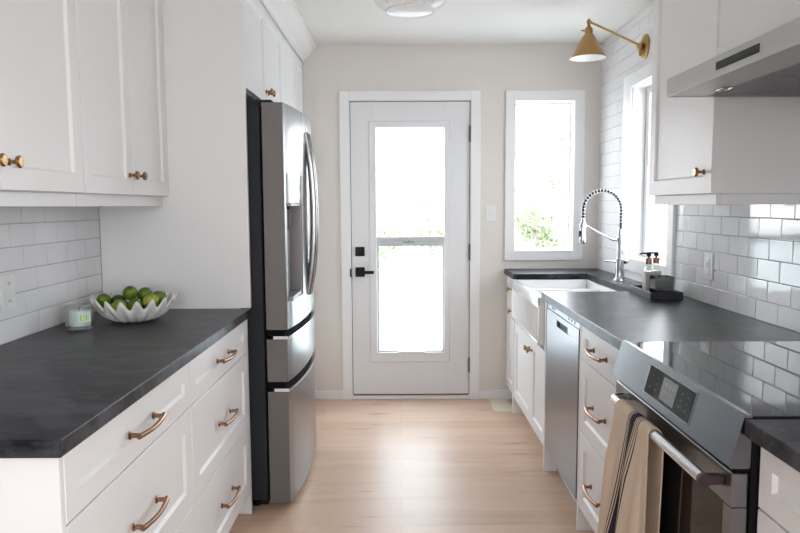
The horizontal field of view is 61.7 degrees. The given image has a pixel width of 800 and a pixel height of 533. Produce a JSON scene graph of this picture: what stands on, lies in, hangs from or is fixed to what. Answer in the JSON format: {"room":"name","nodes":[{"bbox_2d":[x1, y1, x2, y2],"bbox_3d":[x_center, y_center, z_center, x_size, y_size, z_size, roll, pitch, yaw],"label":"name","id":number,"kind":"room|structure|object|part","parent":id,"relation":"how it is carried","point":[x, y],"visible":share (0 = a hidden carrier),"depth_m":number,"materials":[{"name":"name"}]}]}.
{"room":"kitchen","nodes":[
{"label":"kitchen","id":0,"kind":"room"},
{"bbox_2d":[0,206,102,344],"bbox_3d":[-1.359,0.057,1.022,0.147,2.435,7.224,0,5,0],"label":"wall","id":1,"kind":"structure","parent":0,"point":[52,253],"depth_m":2.45,"materials":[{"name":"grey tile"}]},
{"bbox_2d":[0,274,15,312],"bbox_3d":[-1.281,0.087,2.191,0.009,0.118,0.078,0,5,0],"label":"wall outlet","id":2,"kind":"object","parent":1,"relation":"attached to","point":[7,282],"visible":1,"depth_m":2.18,"materials":[{"name":"white plastic"}]},
{"bbox_2d":[5,279,11,289],"bbox_3d":[-1.278,0.058,2.188,0.003,0.033,0.034,0,5,0],"label":"socket","id":3,"kind":"object","parent":2,"relation":"attached to","point":[8,282],"depth_m":2.19,"materials":[{"name":"white plastic"}]},
{"bbox_2d":[6,296,12,307],"bbox_3d":[-1.278,0.116,2.194,0.003,0.033,0.034,0,5,0],"label":"socket","id":4,"kind":"object","parent":2,"relation":"attached to","point":[9,299],"depth_m":2.19,"materials":[{"name":"white plastic"}]},
{"bbox_2d":[0,0,83,206],"bbox_3d":[-1.088,-0.682,1.617,0.402,1.072,0.863,0,5,0],"label":"upper cabinet","id":5,"kind":"object","parent":1,"relation":"attached to","point":[41,153],"visible":1,"depth_m":1.85,"materials":[{"name":"white paint"}]},
{"bbox_3d":[-0.966,-0.257,1.612,0.035,0.033,0.033,0,5,0],"label":"knob","id":6,"kind":"part","parent":5,"relation":"part of","materials":[{"name":"gold metal"}]},
{"bbox_3d":[-0.966,-0.263,1.683,0.035,0.033,0.033,0,5,0],"label":"knob","id":7,"kind":"part","parent":5,"relation":"part of","materials":[{"name":"gold metal"}]},
{"bbox_2d":[75,0,168,205],"bbox_3d":[-1.088,-0.757,2.430,0.402,1.072,0.766,0,5,0],"label":"upper cabinet","id":8,"kind":"object","parent":1,"relation":"attached to","point":[120,44],"visible":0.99,"depth_m":2.39,"materials":[{"name":"white paint"}]},
{"bbox_3d":[-0.996,-0.699,2.245,0.020,0.906,0.386,0,5,0],"label":"door","id":9,"kind":"part","parent":8,"relation":"part of","materials":[{"name":"white paint"}]},
{"bbox_3d":[-0.966,-0.332,2.438,0.035,0.033,0.033,0,5,0],"label":"knob","id":10,"kind":"part","parent":8,"relation":"part of","materials":[{"name":"gold metal"}]},
{"bbox_3d":[-0.966,-0.339,2.509,0.035,0.033,0.033,0,5,0],"label":"knob","id":11,"kind":"part","parent":8,"relation":"part of","materials":[{"name":"gold metal"}]},
{"bbox_3d":[-0.996,-0.733,2.627,0.020,0.906,0.374,0,5,0],"label":"door","id":12,"kind":"part","parent":8,"relation":"part of","materials":[{"name":"white paint"}]},
{"bbox_2d":[244,0,316,101],"bbox_3d":[-0.923,-1.120,3.672,0.735,0.576,1.730,0,5,0],"label":"upper cabinet","id":13,"kind":"object","parent":1,"relation":"attached to","point":[263,19],"visible":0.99,"depth_m":3.34,"materials":[{"name":"white paint"}]},
{"bbox_3d":[-0.664,-1.005,3.048,0.020,0.454,0.461,0,5,0],"label":"door","id":14,"kind":"part","parent":13,"relation":"part of","materials":[{"name":"white paint"}]},
{"bbox_3d":[-0.664,-1.047,3.511,0.020,0.454,0.463,0,5,0],"label":"door","id":15,"kind":"part","parent":13,"relation":"part of","materials":[{"name":"white paint"}]},
{"bbox_3d":[-0.605,-1.350,3.651,0.098,0.118,1.730,0,5,0],"label":"crown","id":16,"kind":"part","parent":13,"relation":"part of","materials":[{"name":"white paint"}]},
{"bbox_2d":[279,29,302,112],"bbox_3d":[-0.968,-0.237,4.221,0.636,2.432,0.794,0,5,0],"label":"upper cabinet","id":17,"kind":"object","parent":1,"relation":"attached to","point":[292,65],"visible":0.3,"depth_m":4.10,"materials":[{"name":"white paint"}]},
{"bbox_3d":[-0.664,-1.091,3.990,0.020,0.454,0.485,0,5,0],"label":"door","id":18,"kind":"part","parent":17,"relation":"part of","materials":[{"name":"white paint"}]},
{"bbox_3d":[-0.664,-1.127,4.377,0.020,0.454,0.287,0,5,0],"label":"door","id":19,"kind":"part","parent":17,"relation":"part of","materials":[{"name":"white paint"}]},
{"bbox_2d":[229,399,594,532],"bbox_3d":[0.007,1.291,1.155,3.500,0.060,7.464,0,5,0],"label":"floor","id":20,"kind":"structure","parent":0,"point":[379,465],"depth_m":3.36,"materials":[{"name":"brown wood"}]},
{"bbox_2d":[0,363,194,532],"bbox_3d":[-0.949,0.769,1.739,0.664,0.882,0.808,0,5,0],"label":"base cabinet","id":21,"kind":"object","parent":20,"relation":"on","point":[134,474],"visible":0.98,"depth_m":1.59,"materials":[{"name":"white paint"}]},
{"bbox_3d":[-0.970,0.805,1.344,0.621,0.882,0.014,0,5,0],"label":"panel","id":22,"kind":"part","parent":21,"relation":"part of","materials":[{"name":"white paint"}]},
{"bbox_2d":[0,308,250,457],"bbox_3d":[-0.965,0.275,2.088,0.639,0.036,1.636,0,5,0],"label":"countertop","id":23,"kind":"structure","parent":21,"relation":"on","point":[59,386],"depth_m":1.82,"materials":[{"name":"grey stone"}]},
{"bbox_2d":[64,303,93,330],"bbox_3d":[-1.161,0.183,2.427,0.095,0.086,0.095,0,5,0],"label":"jar candle","id":24,"kind":"object","parent":23,"relation":"on","point":[79,319],"visible":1,"depth_m":2.40,"materials":[{"name":"clear glass"}]},
{"bbox_2d":[89,291,176,322],"bbox_3d":[-1.033,0.158,2.610,0.315,0.102,0.316,0,5,0],"label":"scalloped bowl","id":25,"kind":"object","parent":23,"relation":"on","point":[136,313],"visible":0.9,"depth_m":2.50,"materials":[{"name":"ceramic"}]},
{"bbox_2d":[96,293,110,306],"bbox_3d":[-1.132,0.130,2.561,0.054,0.054,0.064,0,5,0],"label":"lime","id":26,"kind":"object","parent":25,"relation":"in","point":[103,297],"visible":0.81,"depth_m":2.54,"materials":[{"name":"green food"}]},
{"bbox_2d":[111,295,125,303],"bbox_3d":[-1.085,0.136,2.583,0.061,0.054,0.055,0,5,0],"label":"lime","id":27,"kind":"object","parent":25,"relation":"in","point":[116,297],"visible":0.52,"depth_m":2.56,"materials":[{"name":"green food"}]},
{"bbox_2d":[111,300,127,309],"bbox_3d":[-1.050,0.151,2.511,0.057,0.054,0.058,0,5,0],"label":"lime","id":28,"kind":"object","parent":25,"relation":"in","point":[114,304],"visible":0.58,"depth_m":2.49,"materials":[{"name":"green food"}]},
{"bbox_2d":[128,298,142,309],"bbox_3d":[-0.998,0.146,2.529,0.055,0.054,0.065,0,5,0],"label":"lime","id":29,"kind":"object","parent":25,"relation":"in","point":[131,302],"visible":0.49,"depth_m":2.51,"materials":[{"name":"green food"}]},
{"bbox_2d":[142,293,158,306],"bbox_3d":[-0.952,0.130,2.555,0.060,0.055,0.055,0,5,0],"label":"lime","id":30,"kind":"object","parent":25,"relation":"in","point":[147,298],"visible":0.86,"depth_m":2.54,"materials":[{"name":"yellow food"}]},
{"bbox_2d":[153,291,166,304],"bbox_3d":[-0.943,0.121,2.617,0.057,0.054,0.058,0,5,0],"label":"lime","id":31,"kind":"object","parent":25,"relation":"in","point":[160,294],"visible":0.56,"depth_m":2.60,"materials":[{"name":"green food"}]},
{"bbox_3d":[-1.027,0.165,2.611,0.066,0.054,0.054,0,5,0],"label":"lime","id":32,"kind":"object","parent":25,"relation":"in","visible":0},
{"bbox_2d":[122,286,137,299],"bbox_3d":[-1.042,0.102,2.585,0.057,0.055,0.058,0,5,0],"label":"lime","id":33,"kind":"object","parent":32,"relation":"on","point":[129,292],"visible":0.98,"depth_m":2.56,"materials":[{"name":"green food"}]},
{"bbox_2d":[137,287,151,299],"bbox_3d":[-0.999,0.109,2.621,0.057,0.058,0.055,0,5,0],"label":"lime","id":34,"kind":"object","parent":32,"relation":"on","point":[142,292],"visible":0.59,"depth_m":2.60,"materials":[{"name":"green food"}]},
{"bbox_3d":[-0.670,0.406,1.714,0.020,0.142,0.787,0,5,0],"label":"drawer","id":35,"kind":"part","parent":21,"relation":"part of","materials":[{"name":"white paint"}]},
{"bbox_3d":[-0.669,0.637,1.735,0.020,0.314,0.787,0,5,0],"label":"drawer","id":36,"kind":"part","parent":21,"relation":"part of","materials":[{"name":"white paint"}]},
{"bbox_3d":[-0.639,0.406,1.714,0.042,0.021,0.177,0,5,0],"label":"handle","id":37,"kind":"part","parent":21,"relation":"part of","materials":[{"name":"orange metal"}]},
{"bbox_3d":[-0.638,0.637,1.735,0.042,0.021,0.177,0,5,0],"label":"handle","id":38,"kind":"part","parent":21,"relation":"part of","materials":[{"name":"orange metal"}]},
{"bbox_3d":[-0.667,0.947,1.763,0.020,0.298,0.787,0,5,0],"label":"drawer","id":39,"kind":"part","parent":21,"relation":"part of","materials":[{"name":"white paint"}]},
{"bbox_2d":[99,0,251,308],"bbox_3d":[-0.967,-0.115,2.885,0.637,2.434,0.020,0,5,0],"label":"panel","id":40,"kind":"object","parent":20,"relation":"on","point":[195,246],"visible":0.49,"depth_m":2.86,"materials":[{"name":"white paint"}]},
{"bbox_2d":[189,320,251,532],"bbox_3d":[-0.949,0.695,2.543,0.664,0.882,0.805,0,5,0],"label":"base cabinet","id":41,"kind":"object","parent":20,"relation":"on","point":[219,376],"visible":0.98,"depth_m":2.48,"materials":[{"name":"white paint"}]},
{"bbox_3d":[-0.670,0.334,2.497,0.020,0.142,0.772,0,5,0],"label":"drawer","id":42,"kind":"part","parent":41,"relation":"part of","materials":[{"name":"white paint"}]},
{"bbox_3d":[-0.669,0.566,2.518,0.020,0.314,0.772,0,5,0],"label":"drawer","id":43,"kind":"part","parent":41,"relation":"part of","materials":[{"name":"white paint"}]},
{"bbox_3d":[-0.668,0.875,2.546,0.020,0.298,0.772,0,5,0],"label":"drawer","id":44,"kind":"part","parent":41,"relation":"part of","materials":[{"name":"white paint"}]},
{"bbox_3d":[-0.639,0.334,2.497,0.042,0.021,0.177,0,5,0],"label":"handle","id":45,"kind":"part","parent":41,"relation":"part of","materials":[{"name":"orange metal"}]},
{"bbox_3d":[-0.638,0.566,2.518,0.042,0.021,0.177,0,5,0],"label":"handle","id":46,"kind":"part","parent":41,"relation":"part of","materials":[{"name":"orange metal"}]},
{"bbox_3d":[-0.637,0.875,2.546,0.042,0.021,0.177,0,5,0],"label":"handle","id":47,"kind":"part","parent":41,"relation":"part of","materials":[{"name":"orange metal"}]},
{"bbox_3d":[-0.697,0.658,2.937,0.074,0.882,0.015,0,5,0],"label":"panel","id":48,"kind":"part","parent":41,"relation":"part of","materials":[{"name":"white paint"}]},
{"bbox_2d":[246,99,318,505],"bbox_3d":[-0.830,0.150,3.383,0.845,1.814,0.900,0,5,0],"label":"refrigerator","id":49,"kind":"object","parent":20,"relation":"on","point":[282,176],"visible":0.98,"depth_m":2.98,"materials":[{"name":"grey metal"}]},
{"bbox_3d":[-0.525,-0.231,3.121,0.128,0.982,0.448,0,5,0],"label":"door","id":50,"kind":"part","parent":49,"relation":"part of","materials":[{"name":"metal"}]},
{"bbox_3d":[-0.522,0.375,3.403,0.128,0.190,0.900,0,5,0],"label":"drawer","id":51,"kind":"part","parent":49,"relation":"part of","materials":[{"name":"metal"}]},
{"bbox_3d":[-0.520,0.768,3.439,0.128,0.510,0.900,0,5,0],"label":"drawer","id":52,"kind":"part","parent":49,"relation":"part of","materials":[{"name":"metal"}]},
{"bbox_3d":[-0.525,-0.272,3.571,0.128,0.982,0.448,0,5,0],"label":"door","id":53,"kind":"part","parent":49,"relation":"part of","materials":[{"name":"metal"}]},
{"bbox_3d":[-0.444,-0.258,3.315,0.069,0.802,0.023,0,5,0],"label":"handle","id":54,"kind":"part","parent":49,"relation":"part of","materials":[{"name":"silver metal"}]},
{"bbox_3d":[-0.444,-0.264,3.375,0.069,0.802,0.023,0,5,0],"label":"handle","id":55,"kind":"part","parent":49,"relation":"part of","materials":[{"name":"silver metal"}]},
{"bbox_2d":[488,398,511,411],"bbox_3d":[0.689,0.943,4.561,0.139,0.005,0.288,0,5,0],"label":"floor vent","id":56,"kind":"object","parent":20,"relation":"in","point":[498,405],"visible":0.9,"depth_m":4.54,"materials":[{"name":"beige metal"}]},
{"bbox_2d":[512,279,556,470],"bbox_3d":[1.025,0.563,3.879,0.639,0.882,0.980,0,5,0],"label":"base cabinet","id":57,"kind":"object","parent":20,"relation":"on","point":[528,358],"visible":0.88,"depth_m":3.77,"materials":[{"name":"white paint"}]},
{"bbox_3d":[0.779,0.521,4.351,0.091,0.882,0.034,0,5,0],"label":"panel","id":58,"kind":"part","parent":57,"relation":"part of","materials":[{"name":"white paint"}]},
{"bbox_3d":[0.751,0.627,4.070,0.020,0.500,0.536,0,5,0],"label":"door","id":59,"kind":"part","parent":57,"relation":"part of","materials":[{"name":"white paint"}]},
{"bbox_3d":[0.751,0.669,3.612,0.020,0.500,0.378,0,5,0],"label":"door","id":60,"kind":"part","parent":57,"relation":"part of","materials":[{"name":"white paint"}]},
{"bbox_3d":[1.039,0.607,3.401,0.611,0.882,0.020,0,5,0],"label":"panel","id":61,"kind":"part","parent":57,"relation":"part of","materials":[{"name":"white paint"}]},
{"bbox_2d":[506,276,585,392],"bbox_3d":[1.035,0.504,4.522,0.660,0.882,0.304,0,5,0],"label":"base cabinet","id":62,"kind":"object","parent":20,"relation":"on","point":[509,327],"visible":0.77,"depth_m":4.55,"materials":[{"name":"white paint"}]},
{"bbox_3d":[0.749,0.145,4.486,0.020,0.142,0.292,0,5,0],"label":"drawer","id":63,"kind":"part","parent":62,"relation":"part of","materials":[{"name":"white paint"}]},
{"bbox_3d":[0.750,0.527,4.521,0.020,0.616,0.292,0,5,0],"label":"door","id":64,"kind":"part","parent":62,"relation":"part of","materials":[{"name":"white paint"}]},
{"bbox_2d":[545,304,579,504],"bbox_3d":[1.036,0.636,3.085,0.598,0.881,0.604,0,5,0],"label":"dishwasher","id":65,"kind":"object","parent":20,"relation":"on","point":[563,333],"visible":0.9,"depth_m":3.02,"materials":[{"name":"grey metal"}]},
{"bbox_3d":[0.756,0.275,3.038,0.023,0.032,0.200,0,5,0],"label":"pocket handle","id":66,"kind":"part","parent":65,"relation":"part of","materials":[{"name":"black"}]},
{"bbox_2d":[576,325,618,532],"bbox_3d":[1.032,0.687,2.522,0.667,0.882,0.518,0,5,0],"label":"base cabinet","id":67,"kind":"object","parent":20,"relation":"on","point":[598,358],"visible":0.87,"depth_m":2.58,"materials":[{"name":"white paint"}]},
{"bbox_3d":[0.720,0.862,2.519,0.042,0.021,0.177,0,5,0],"label":"handle","id":68,"kind":"part","parent":67,"relation":"part of","materials":[{"name":"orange metal"}]},
{"bbox_3d":[0.751,0.861,2.529,0.020,0.314,0.494,0,5,0],"label":"drawer","id":69,"kind":"part","parent":67,"relation":"part of","materials":[{"name":"white paint"}]},
{"bbox_3d":[0.719,0.551,2.490,0.042,0.021,0.177,0,5,0],"label":"handle","id":70,"kind":"part","parent":67,"relation":"part of","materials":[{"name":"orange metal"}]},
{"bbox_3d":[0.718,0.328,2.470,0.042,0.021,0.177,0,5,0],"label":"handle","id":71,"kind":"part","parent":67,"relation":"part of","materials":[{"name":"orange metal"}]},
{"bbox_3d":[0.750,0.550,2.500,0.020,0.302,0.494,0,5,0],"label":"drawer","id":72,"kind":"part","parent":67,"relation":"part of","materials":[{"name":"white paint"}]},
{"bbox_3d":[0.749,0.327,2.480,0.020,0.138,0.494,0,5,0],"label":"drawer","id":73,"kind":"part","parent":67,"relation":"part of","materials":[{"name":"white paint"}]},
{"bbox_2d":[504,268,799,349],"bbox_3d":[1.041,0.145,3.397,0.646,0.036,2.510,0,5,0],"label":"countertop","id":74,"kind":"structure","parent":67,"relation":"on","point":[619,315],"depth_m":2.65,"materials":[{"name":"grey stone"}]},
{"bbox_2d":[511,279,615,345],"bbox_3d":[0.962,0.245,3.879,0.501,0.254,0.839,0,5,0],"label":"farmhouse sink","id":75,"kind":"object","parent":74,"relation":"in","point":[527,305],"visible":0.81,"depth_m":3.99,"materials":[{"name":"white ceramic"}]},
{"bbox_2d":[579,188,628,281],"bbox_3d":[1.167,-0.181,3.834,0.284,0.532,0.066,0,5,0],"label":"faucet","id":76,"kind":"object","parent":74,"relation":"on","point":[620,261],"visible":1,"depth_m":3.83,"materials":[{"name":"silver metal"}]},
{"bbox_3d":[1.157,-0.191,3.834,0.189,0.096,0.015,0,5,0],"label":"docking arm","id":77,"kind":"part","parent":76,"relation":"part of","materials":[{"name":"silver metal"}]},
{"bbox_2d":[629,285,683,299],"bbox_3d":[1.230,0.123,3.231,0.153,0.035,0.288,0,5,0],"label":"tray","id":78,"kind":"object","parent":74,"relation":"on","point":[635,289],"visible":0.74,"depth_m":3.09,"materials":[{"name":"black"}]},
{"bbox_2d":[640,252,653,290],"bbox_3d":[1.190,0.033,3.239,0.065,0.203,0.043,0,5,0],"label":"soap dispenser","id":79,"kind":"object","parent":78,"relation":"on","point":[646,274],"visible":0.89,"depth_m":3.22,"materials":[{"name":"glass"}]},
{"bbox_2d":[642,271,653,290],"bbox_3d":[1.201,0.078,3.243,0.043,0.112,0.043,0,5,0],"label":"bottle","id":80,"kind":"object","parent":79,"relation":"on","point":[646,274],"depth_m":3.22,"materials":[{"name":"glass"}]},
{"bbox_2d":[650,252,661,274],"bbox_3d":[1.236,0.029,3.268,0.065,0.203,0.043,0,5,0],"label":"soap dispenser","id":81,"kind":"object","parent":78,"relation":"on","point":[655,259],"visible":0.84,"depth_m":3.25,"materials":[{"name":"glass"}]},
{"bbox_2d":[650,270,661,274],"bbox_3d":[1.248,0.075,3.272,0.043,0.112,0.043,0,5,0],"label":"bottle","id":82,"kind":"object","parent":81,"relation":"on","point":[656,272],"depth_m":3.25,"materials":[{"name":"glass"}]},
{"bbox_2d":[649,275,674,291],"bbox_3d":[1.228,0.094,3.144,0.084,0.098,0.084,0,5,0],"label":"glass tumbler","id":83,"kind":"object","parent":78,"relation":"on","point":[658,283],"visible":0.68,"depth_m":3.10,"materials":[{"name":"glass"}]},
{"bbox_2d":[610,340,799,532],"bbox_3d":[0.999,0.730,1.803,0.722,0.927,0.766,0,5,0],"label":"range cooker","id":84,"kind":"object","parent":20,"relation":"on","point":[700,396],"visible":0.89,"depth_m":1.63,"materials":[{"name":"grey metal"}]},
{"bbox_3d":[0.667,0.400,2.049,0.066,0.027,0.034,-4,6,-33],"label":"handle","id":85,"kind":"part","parent":84,"relation":"part of","materials":[{"name":"grey metal"}]},
{"bbox_2d":[597,399,663,532],"bbox_3d":[0.638,0.657,1.885,0.072,0.519,0.340,0,5,0],"label":"tea towel","id":86,"kind":"object","parent":84,"relation":"hanging from","point":[631,494],"visible":1,"depth_m":1.82,"materials":[{"name":"fabric"}]},
{"bbox_3d":[0.651,0.429,1.735,0.027,0.027,0.593,0,5,0],"label":"oven handle","id":87,"kind":"part","parent":84,"relation":"part of","materials":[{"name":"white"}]},
{"bbox_3d":[0.711,0.688,1.799,0.034,0.585,0.754,0,5,0],"label":"oven door","id":88,"kind":"part","parent":84,"relation":"part of","materials":[{"name":"silver metal"}]},
{"bbox_3d":[0.704,0.328,1.766,0.044,0.116,0.766,0,5,0],"label":"control panel","id":89,"kind":"part","parent":84,"relation":"part of","materials":[{"name":"silver metal"}]},
{"bbox_3d":[0.665,0.456,1.438,0.056,0.029,0.019,0,5,0],"label":"handle","id":90,"kind":"part","parent":84,"relation":"part of","materials":[{"name":"grey metal"}]},
{"bbox_2d":[630,341,799,418],"bbox_3d":[1.041,0.282,1.762,0.634,0.017,0.758,0,5,0],"label":"cooktop","id":91,"kind":"object","parent":84,"relation":"in","point":[752,379],"depth_m":1.76,"materials":[{"name":"black glass"}]},
{"bbox_2d":[757,447,799,532],"bbox_3d":[1.032,0.824,1.027,0.667,0.882,0.776,0,5,0],"label":"base cabinet","id":92,"kind":"object","parent":20,"relation":"on","point":[779,483],"visible":0.78,"depth_m":1.31,"materials":[{"name":"white paint"}]},
{"bbox_2d":[744,419,799,472],"bbox_3d":[1.036,0.366,0.984,0.656,0.036,0.793,0,5,0],"label":"countertop","id":93,"kind":"structure","parent":92,"relation":"on","point":[780,438],"depth_m":1.29,"materials":[{"name":"grey stone"}]},
{"bbox_3d":[0.750,0.685,1.015,0.020,0.302,0.770,0,5,0],"label":"drawer","id":94,"kind":"part","parent":92,"relation":"part of","materials":[{"name":"white paint"}]},
{"bbox_2d":[300,44,601,390],"bbox_3d":[0.000,-0.285,4.688,3.500,2.435,0.140,0,5,0],"label":"wall","id":95,"kind":"structure","parent":0,"point":[492,69],"depth_m":4.56,"materials":[{"name":"paint"}]},
{"bbox_2d":[349,100,470,398],"bbox_3d":[0.074,-0.105,4.678,0.849,2.078,0.192,0,5,0],"label":"door","id":96,"kind":"structure","parent":95,"relation":"in","point":[377,373],"depth_m":4.64,"materials":[{"name":"white paint"}]},
{"bbox_3d":[-0.244,0.040,4.625,0.130,0.067,0.060,0,5,0],"label":"handle","id":97,"kind":"part","parent":96,"relation":"part of","materials":[{"name":"black metal"}]},
{"bbox_3d":[0.067,-0.161,4.643,0.558,1.671,0.030,0,5,0],"label":"light frame","id":98,"kind":"part","parent":96,"relation":"part of","materials":[{"name":"clear glass"}]},
{"bbox_3d":[0.074,0.197,4.680,0.466,0.810,0.032,0,5,0],"label":"meeting rail","id":99,"kind":"part","parent":96,"relation":"part of","materials":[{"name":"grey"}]},
{"bbox_2d":[339,90,480,399],"bbox_3d":[0.073,-0.126,4.623,0.955,2.130,0.018,0,5,0],"label":"trim","id":100,"kind":"structure","parent":95,"relation":"attached to","point":[474,96],"depth_m":4.59,"materials":[{"name":"white paint"}]},
{"bbox_2d":[315,390,511,399],"bbox_3d":[0.087,0.903,4.719,1.442,0.062,0.014,0,5,0],"label":"baseboard","id":101,"kind":"structure","parent":95,"relation":"attached to","point":[483,394],"depth_m":4.71,"materials":[{"name":"white paint"}]},
{"bbox_2d":[485,206,495,220],"bbox_3d":[0.623,-0.363,4.602,0.074,0.106,0.016,0,5,0],"label":"light switch","id":102,"kind":"object","parent":95,"relation":"attached to","point":[490,211],"visible":1,"depth_m":4.61,"materials":[{"name":"white plastic"}]},
{"bbox_2d":[504,90,584,260],"bbox_3d":[0.986,-0.623,4.648,0.536,1.151,0.158,0,5,0],"label":"window","id":103,"kind":"structure","parent":95,"relation":"in","point":[576,115],"depth_m":4.58,"materials":[{"name":"white paint"}]},
{"bbox_3d":[0.986,-0.624,4.667,0.392,1.015,0.040,0,5,0],"label":"sash","id":104,"kind":"part","parent":103,"relation":"part of","materials":[{"name":"white paint"}]},
{"bbox_3d":[0.986,-0.624,4.657,0.400,1.015,0.140,0,5,0],"label":"frame","id":105,"kind":"part","parent":103,"relation":"part of","materials":[{"name":"white paint"}]},
{"bbox_2d":[294,0,653,44],"bbox_3d":[-0.006,-1.204,0.927,3.500,0.080,7.464,0,5,0],"label":"ceiling","id":106,"kind":"structure","parent":0,"point":[329,22],"depth_m":3.92,"materials":[{"name":"paint"}]},
{"bbox_2d":[385,0,434,18],"bbox_3d":[0.050,-1.306,3.255,0.360,0.139,0.360,0,5,0],"label":"ceiling light","id":107,"kind":"object","parent":106,"relation":"attached to","point":[400,1],"visible":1,"depth_m":3.25,"materials":[{"name":"white plastic"}]},
{"bbox_3d":[0.050,-1.312,3.254,0.146,0.056,0.056,0,5,0],"label":"bulb","id":108,"kind":"part","parent":107,"relation":"part of","materials":[{"name":"white glass"}]},
{"bbox_2d":[597,3,799,332],"bbox_3d":[1.436,0.043,1.020,0.147,2.435,7.224,0,5,0],"label":"wall","id":109,"kind":"structure","parent":0,"point":[755,248],"depth_m":2.91,"materials":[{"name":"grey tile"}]},
{"bbox_2d":[570,19,649,61],"bbox_3d":[1.148,-1.230,3.630,0.465,0.208,0.194,-1,5,-11],"label":"wall sconce","id":110,"kind":"object","parent":109,"relation":"attached to","point":[588,49],"visible":1,"depth_m":3.61,"materials":[{"name":"gold metal"}]},
{"bbox_3d":[1.014,-1.185,3.607,0.193,0.124,0.193,0,5,0],"label":"lamp shade","id":111,"kind":"part","parent":110,"relation":"part of","materials":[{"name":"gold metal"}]},
{"bbox_2d":[585,26,592,33],"bbox_3d":[1.014,-1.269,3.600,0.048,0.048,0.048,0,5,0],"label":"socket","id":112,"kind":"object","parent":110,"relation":"attached to","point":[588,30],"depth_m":3.58,"materials":[{"name":"gold metal"}]},
{"bbox_3d":[1.173,-1.267,3.652,0.322,0.111,0.017,-2,5,-18],"label":"arm","id":113,"kind":"part","parent":110,"relation":"part of","materials":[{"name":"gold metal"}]},
{"bbox_2d":[621,62,676,276],"bbox_3d":[1.426,-0.526,3.676,0.162,1.145,0.793,0,5,0],"label":"window","id":114,"kind":"structure","parent":109,"relation":"in","point":[639,207],"depth_m":3.92,"materials":[{"name":"white paint"}]},
{"bbox_3d":[1.434,-0.524,3.654,0.146,0.995,0.598,0,5,0],"label":"frame","id":115,"kind":"part","parent":114,"relation":"part of","materials":[{"name":"white paint"}]},
{"bbox_3d":[1.454,-0.524,3.654,0.035,0.975,0.574,0,5,0],"label":"sash","id":116,"kind":"part","parent":114,"relation":"part of","materials":[{"name":"white paint"}]},
{"bbox_2d":[704,253,713,279],"bbox_3d":[1.359,0.000,2.953,0.009,0.115,0.081,0,5,0],"label":"wall outlet","id":117,"kind":"object","parent":109,"relation":"attached to","point":[708,258],"visible":1,"depth_m":2.94,"materials":[{"name":"white plastic"}]},
{"bbox_2d":[706,258,709,274],"bbox_3d":[1.356,0.000,2.953,0.003,0.075,0.033,0,5,0],"label":"socket","id":118,"kind":"object","parent":117,"relation":"attached to","point":[707,259],"depth_m":2.95,"materials":[{"name":"white plastic"}]},
{"bbox_2d":[648,0,799,204],"bbox_3d":[1.156,-0.773,2.509,0.405,1.078,0.578,0,5,0],"label":"upper cabinet","id":119,"kind":"object","parent":109,"relation":"attached to","point":[704,150],"visible":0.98,"depth_m":2.30,"materials":[{"name":"white paint"}]},
{"bbox_3d":[1.061,-0.729,2.515,0.020,0.915,0.573,0,5,0],"label":"door","id":120,"kind":"part","parent":119,"relation":"part of","materials":[{"name":"white paint"}]},
{"bbox_3d":[1.035,-0.327,2.320,0.035,0.033,0.033,0,5,0],"label":"knob","id":121,"kind":"part","parent":119,"relation":"part of","materials":[{"name":"gold metal"}]},
{"bbox_3d":[1.206,-0.764,2.221,0.306,1.039,0.001,0,5,0],"label":"panel","id":122,"kind":"part","parent":119,"relation":"part of","materials":[{"name":"white paint"}]},
{"bbox_2d":[716,0,799,55],"bbox_3d":[1.158,-0.914,1.803,0.400,0.668,0.802,0,5,0],"label":"upper cabinet","id":123,"kind":"object","parent":109,"relation":"attached to","point":[741,21],"visible":0.4,"depth_m":2.02,"materials":[{"name":"white paint"}]},
{"bbox_2d":[666,17,799,96],"bbox_3d":[1.116,-0.548,1.817,0.488,0.061,0.758,0,5,0],"label":"range hood","id":124,"kind":"object","parent":123,"relation":"attached to","point":[768,64],"visible":1,"depth_m":1.84,"materials":[{"name":"silver metal"}]},
{"label":"outside","id":125,"kind":"structure","parent":0,"visible":0},
{"bbox_2d":[377,225,666,349],"bbox_3d":[0.009,0.410,17.610,60.000,0.200,85.000,0,5,0],"label":"ground","id":126,"kind":"structure","parent":125,"point":[411,318],"depth_m":13.91,"materials":[{"name":"white"}]},
{"bbox_2d":[377,193,416,306],"bbox_3d":[-0.564,-0.370,12.382,1.771,2.332,1.990,0,5,0],"label":"shrub","id":127,"kind":"object","parent":126,"relation":"on","point":[384,219],"visible":0.42,"depth_m":12.31,"materials":[{"name":"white plant"}]},
{"bbox_2d":[391,179,443,288],"bbox_3d":[0.662,-0.717,15.135,1.739,2.491,1.944,3,6,33],"label":"shrub","id":128,"kind":"object","parent":126,"relation":"on","point":[424,201],"visible":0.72,"depth_m":14.96,"materials":[{"name":"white plant"}]},
{"bbox_2d":[408,128,443,204],"bbox_3d":[1.893,-2.370,19.044,3.359,5.083,1.820,4,7,40],"label":"tree","id":129,"kind":"object","parent":126,"relation":"on","point":[435,133],"visible":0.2,"depth_m":19.47,"materials":[{"name":"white plant"}]},
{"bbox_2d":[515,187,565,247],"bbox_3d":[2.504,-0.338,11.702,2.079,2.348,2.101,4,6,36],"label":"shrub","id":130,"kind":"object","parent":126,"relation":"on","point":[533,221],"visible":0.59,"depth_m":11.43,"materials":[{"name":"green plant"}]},
{"bbox_2d":[520,121,567,222],"bbox_3d":[4.530,-1.709,17.248,2.583,4.075,2.113,-3,6,-30],"label":"tree","id":131,"kind":"object","parent":126,"relation":"on","point":[551,180],"visible":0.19,"depth_m":17.27,"materials":[{"name":"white plant"}]}
]}

